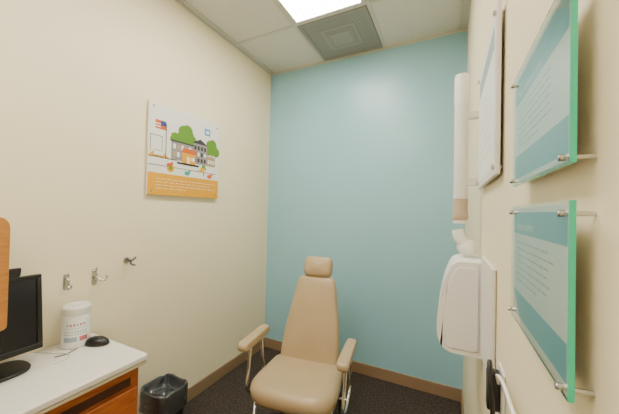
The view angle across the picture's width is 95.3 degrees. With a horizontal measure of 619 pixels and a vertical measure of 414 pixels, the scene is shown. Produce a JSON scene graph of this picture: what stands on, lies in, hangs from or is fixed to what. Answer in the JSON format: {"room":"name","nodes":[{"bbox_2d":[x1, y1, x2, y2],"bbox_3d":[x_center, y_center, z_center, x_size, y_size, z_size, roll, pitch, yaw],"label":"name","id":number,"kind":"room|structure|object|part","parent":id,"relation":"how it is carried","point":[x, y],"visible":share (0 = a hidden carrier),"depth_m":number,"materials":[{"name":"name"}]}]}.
{"room":"examination room","nodes":[
{"label":"examination room","id":0,"kind":"room"},
{"bbox_2d":[0,0,270,413],"bbox_3d":[-1.406,-0.023,1.308,0.080,3.020,4.260,1,-1,26],"label":"wall","id":1,"kind":"structure","parent":0,"point":[78,78],"depth_m":1.78,"materials":[{"name":"beige paint"}]},
{"bbox_2d":[0,217,10,330],"bbox_3d":[-1.480,0.237,0.725,0.309,0.430,0.920,1,-1,26],"label":"upper cabinet","id":2,"kind":"object","parent":1,"relation":"attached to","point":[5,229],"visible":1,"depth_m":1.06,"materials":[{"name":"brown wood"}]},
{"bbox_2d":[63,273,71,290],"bbox_3d":[-1.255,0.393,1.470,0.059,0.086,0.026,1,-1,26],"label":"wall hook","id":3,"kind":"object","parent":1,"relation":"attached to","point":[66,282],"visible":1,"depth_m":1.47,"materials":[{"name":"metal"}]},
{"bbox_3d":[-1.279,0.392,1.482,0.005,0.084,0.026,1,-1,26],"label":"plate","id":4,"kind":"part","parent":3,"relation":"part of","materials":[{"name":"metal"}]},
{"bbox_2d":[92,267,107,284],"bbox_3d":[-1.191,0.390,1.602,0.075,0.101,0.028,1,-1,-8],"label":"wall hook","id":5,"kind":"object","parent":1,"relation":"attached to","point":[94,271],"visible":1,"depth_m":1.59,"materials":[{"name":"metal"}]},
{"bbox_3d":[-1.220,0.395,1.600,0.005,0.090,0.026,1,-1,26],"label":"plate","id":6,"kind":"part","parent":5,"relation":"part of","materials":[{"name":"metal"}]},
{"bbox_2d":[123,256,136,265],"bbox_3d":[-1.119,0.337,1.747,0.056,0.058,0.066,1,-1,26],"label":"wall hook","id":7,"kind":"object","parent":1,"relation":"attached to","point":[126,259],"visible":1,"depth_m":1.75,"materials":[{"name":"metal"}]},
{"bbox_2d":[146,99,218,198],"bbox_3d":[-0.928,-0.391,2.142,0.028,0.625,0.636,1,-1,26],"label":"poster","id":8,"kind":"object","parent":1,"relation":"attached to","point":[183,148],"visible":1,"depth_m":2.07,"materials":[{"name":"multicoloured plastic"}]},
{"bbox_2d":[187,337,264,401],"bbox_3d":[-1.397,1.437,1.268,0.012,0.100,4.100,1,-1,26],"label":"baseboard","id":9,"kind":"structure","parent":1,"relation":"attached to","point":[197,388],"depth_m":2.48,"materials":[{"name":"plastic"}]},
{"bbox_2d":[183,347,460,413],"bbox_3d":[-0.545,1.540,0.844,2.078,0.080,4.260,1,-1,26],"label":"floor","id":10,"kind":"structure","parent":0,"point":[227,395],"depth_m":2.26,"materials":[{"name":"carpet"}]},
{"bbox_2d":[0,333,146,413],"bbox_3d":[-1.457,1.083,0.584,0.497,0.785,2.005,1,-1,26],"label":"desk","id":11,"kind":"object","parent":10,"relation":"on","point":[99,379],"depth_m":1.22,"materials":[{"name":"white laminate"}]},
{"bbox_2d":[0,268,42,382],"bbox_3d":[-1.339,0.484,1.082,0.170,0.433,0.500,1,-1,24],"label":"computer monitor","id":12,"kind":"object","parent":11,"relation":"on","point":[23,333],"visible":0.88,"depth_m":1.25,"materials":[{"name":"black plastic"}]},
{"bbox_2d":[34,352,69,363],"bbox_3d":[-1.220,0.704,1.345,0.212,0.005,0.072,1,-1,26],"label":"cable","id":13,"kind":"object","parent":11,"relation":"on","point":[34,352],"visible":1,"depth_m":1.35,"materials":[{"name":"white plastic"}]},
{"bbox_2d":[61,301,91,349],"bbox_3d":[-1.204,0.602,1.455,0.122,0.213,0.122,1,-1,26],"label":"wipes canister","id":14,"kind":"object","parent":11,"relation":"on","point":[76,316],"visible":0.99,"depth_m":1.41,"materials":[{"name":"white plastic"}]},
{"bbox_3d":[-1.202,0.519,1.456,0.122,0.048,0.122,1,-1,26],"label":"lid","id":15,"kind":"part","parent":14,"relation":"part of","materials":[{"name":"white plastic"}]},
{"bbox_2d":[55,335,109,356],"bbox_3d":[-1.141,0.688,1.424,0.214,0.044,0.091,2,-1,-40],"label":"computer mouse","id":16,"kind":"object","parent":11,"relation":"on","point":[98,340],"visible":1,"depth_m":1.44,"materials":[{"name":"black plastic"}]},
{"bbox_3d":[-0.949,0.780,1.138,0.013,0.040,0.515,1,-1,26],"label":"rail","id":17,"kind":"part","parent":11,"relation":"part of","materials":[{"name":"brown wood"}]},
{"bbox_3d":[-0.950,0.945,1.132,0.020,0.180,0.510,1,-1,26],"label":"drawer","id":18,"kind":"part","parent":11,"relation":"part of","materials":[{"name":"brown wood"}]},
{"bbox_2d":[139,373,187,413],"bbox_3d":[-0.926,1.316,1.790,0.239,0.378,0.224,1,-1,26],"label":"trash bin","id":19,"kind":"object","parent":10,"relation":"on","point":[167,393],"visible":1,"depth_m":1.76,"materials":[{"name":"black plastic"}]},
{"bbox_2d":[237,256,356,413],"bbox_3d":[-0.031,0.939,1.827,0.667,1.154,0.671,1,-1,18],"label":"chair","id":20,"kind":"object","parent":10,"relation":"on","point":[306,377],"visible":1,"depth_m":1.82,"materials":[{"name":"beige leather"}]},
{"bbox_3d":[-0.350,0.835,1.812,0.067,0.051,0.340,1,-1,18],"label":"armrest","id":21,"kind":"part","parent":20,"relation":"part of","materials":[{"name":"beige leather"}]},
{"bbox_3d":[-0.346,1.011,1.821,0.029,0.319,0.245,1,-1,18],"label":"arm frame","id":22,"kind":"part","parent":20,"relation":"part of","materials":[{"name":"metal"}]},
{"bbox_3d":[-0.273,1.331,1.818,0.024,0.360,0.483,1,-1,18],"label":"leg frame","id":23,"kind":"part","parent":20,"relation":"part of","materials":[{"name":"metal"}]},
{"bbox_3d":[-0.069,1.073,1.720,0.518,0.134,0.450,1,-1,18],"label":"seat","id":24,"kind":"part","parent":20,"relation":"part of","materials":[{"name":"beige leather"}]},
{"bbox_3d":[0.025,0.799,1.989,0.410,0.615,0.100,1,-18,18],"label":"backrest","id":25,"kind":"part","parent":20,"relation":"part of","materials":[{"name":"beige leather"}]},
{"bbox_3d":[0.145,1.338,1.680,0.024,0.360,0.483,1,-1,18],"label":"leg frame","id":26,"kind":"part","parent":20,"relation":"part of","materials":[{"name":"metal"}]},
{"bbox_3d":[0.216,1.021,1.635,0.029,0.319,0.245,1,-1,18],"label":"arm frame","id":27,"kind":"part","parent":20,"relation":"part of","materials":[{"name":"metal"}]},
{"bbox_3d":[0.220,0.845,1.624,0.067,0.051,0.340,1,-1,18],"label":"armrest","id":28,"kind":"part","parent":20,"relation":"part of","materials":[{"name":"beige leather"}]},
{"bbox_2d":[180,0,470,73],"bbox_3d":[-0.475,-1.559,0.887,2.078,0.080,4.260,1,-1,26],"label":"ceiling","id":29,"kind":"structure","parent":0,"point":[399,21],"depth_m":2.28,"materials":[{"name":"tile"}]},
{"bbox_2d":[175,0,467,75],"bbox_3d":[-0.476,-1.509,0.887,1.918,0.020,4.100,1,-1,26],"label":"grid","id":30,"kind":"object","parent":29,"relation":"attached to","point":[368,3],"depth_m":2.41,"materials":[{"name":"white metal"}]},
{"bbox_2d":[275,0,365,25],"bbox_3d":[-0.117,-1.493,1.635,0.586,0.014,1.196,1,-1,26],"label":"ceiling light","id":31,"kind":"object","parent":30,"relation":"in","point":[298,11],"depth_m":2.10,"materials":[{"name":"white plastic"}]},
{"bbox_2d":[297,5,382,60],"bbox_3d":[0.284,-1.470,2.446,0.576,0.020,0.576,1,-1,26],"label":"ceiling vent","id":32,"kind":"object","parent":30,"relation":"in","point":[350,32],"depth_m":2.40,"materials":[{"name":"white metal"}]},
{"bbox_2d":[265,31,467,388],"bbox_3d":[0.415,0.038,2.739,1.918,3.020,0.080,1,-1,26],"label":"wall","id":33,"kind":"structure","parent":0,"point":[361,147],"depth_m":2.60,"materials":[{"name":"teal paint"}]},
{"bbox_2d":[265,337,460,401],"bbox_3d":[0.362,1.496,2.678,1.894,0.100,0.012,1,-1,26],"label":"baseboard","id":34,"kind":"structure","parent":33,"relation":"attached to","point":[442,390],"depth_m":2.45,"materials":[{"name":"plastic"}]},
{"bbox_2d":[462,0,618,413],"bbox_3d":[0.385,0.005,0.423,0.080,3.020,4.260,1,-1,26],"label":"wall","id":35,"kind":"structure","parent":0,"point":[594,183],"depth_m":0.29,"materials":[{"name":"beige paint"}]},
{"bbox_2d":[461,389,463,413],"bbox_3d":[0.311,1.463,0.423,0.012,0.100,4.100,1,-1,26],"label":"baseboard","id":36,"kind":"structure","parent":35,"relation":"attached to","point":[462,403],"depth_m":2.12,"materials":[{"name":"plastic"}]},
{"bbox_2d":[452,73,478,223],"bbox_3d":[0.662,-0.245,1.185,0.104,0.628,0.060,1,-1,26],"label":"dispenser","id":37,"kind":"object","parent":35,"relation":"attached to","point":[463,115],"visible":0.87,"depth_m":1.17,"materials":[{"name":"white plastic"}]},
{"bbox_2d":[437,254,496,372],"bbox_3d":[0.543,0.356,1.017,0.152,0.370,0.520,1,-1,26],"label":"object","id":38,"kind":"object","parent":35,"relation":"attached to","point":[466,315],"visible":0.96,"depth_m":1.02,"materials":[{"name":"white plastic"}]},
{"bbox_2d":[452,229,477,255],"bbox_3d":[0.640,0.145,1.164,0.094,0.110,0.072,1,-1,26],"label":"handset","id":39,"kind":"object","parent":38,"relation":"on","point":[465,246],"visible":1,"depth_m":1.14,"materials":[{"name":"white plastic"}]},
{"bbox_3d":[0.648,0.166,1.160,0.076,0.068,0.072,1,-1,26],"label":"bulb","id":40,"kind":"part","parent":39,"relation":"part of","materials":[{"name":"white plastic"}]},
{"bbox_3d":[0.553,0.337,0.878,0.011,0.335,0.278,1,-1,26],"label":"wall plate","id":41,"kind":"part","parent":38,"relation":"part of","materials":[{"name":"white plastic"}]},
{"bbox_2d":[476,0,504,188],"bbox_3d":[0.563,-0.290,0.892,0.025,0.430,0.455,1,-1,26],"label":"picture frame","id":42,"kind":"object","parent":35,"relation":"attached to","point":[489,166],"visible":1,"depth_m":0.77,"materials":[{"name":"white plastic"}]},
{"bbox_2d":[478,16,495,182],"bbox_3d":[0.558,-0.290,0.895,0.001,0.390,0.415,1,-1,26],"label":"picture","id":43,"kind":"object","parent":42,"relation":"attached to","point":[487,82],"depth_m":0.83,"materials":[{"name":"white plastic"}]},
{"bbox_2d":[486,359,515,413],"bbox_3d":[0.355,0.358,0.504,0.034,0.184,0.310,1,-1,26],"label":"power outlet","id":44,"kind":"object","parent":35,"relation":"attached to","point":[496,389],"visible":1,"depth_m":0.52,"materials":[{"name":"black plastic"}]},
{"bbox_3d":[0.443,0.429,0.652,0.005,0.114,0.070,1,-1,26],"label":"plate","id":45,"kind":"part","parent":44,"relation":"part of","materials":[{"name":"white plastic"}]},
{"bbox_3d":[0.339,0.868,0.482,0.016,1.074,0.340,1,-1,26],"label":"white cord","id":46,"kind":"part","parent":44,"relation":"part of","materials":[{"name":"plastic"}]},
{"bbox_2d":[508,200,596,403],"bbox_3d":[0.293,0.086,0.359,0.027,0.179,0.253,1,-1,26],"label":"sign","id":47,"kind":"object","parent":35,"relation":"attached to","point":[543,258],"visible":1,"depth_m":0.30,"materials":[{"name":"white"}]},
{"bbox_2d":[509,0,596,186],"bbox_3d":[0.298,-0.126,0.362,0.027,0.179,0.253,1,-1,26],"label":"sign","id":48,"kind":"object","parent":35,"relation":"attached to","point":[545,98],"visible":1,"depth_m":0.31,"materials":[{"name":"white"}]}
]}

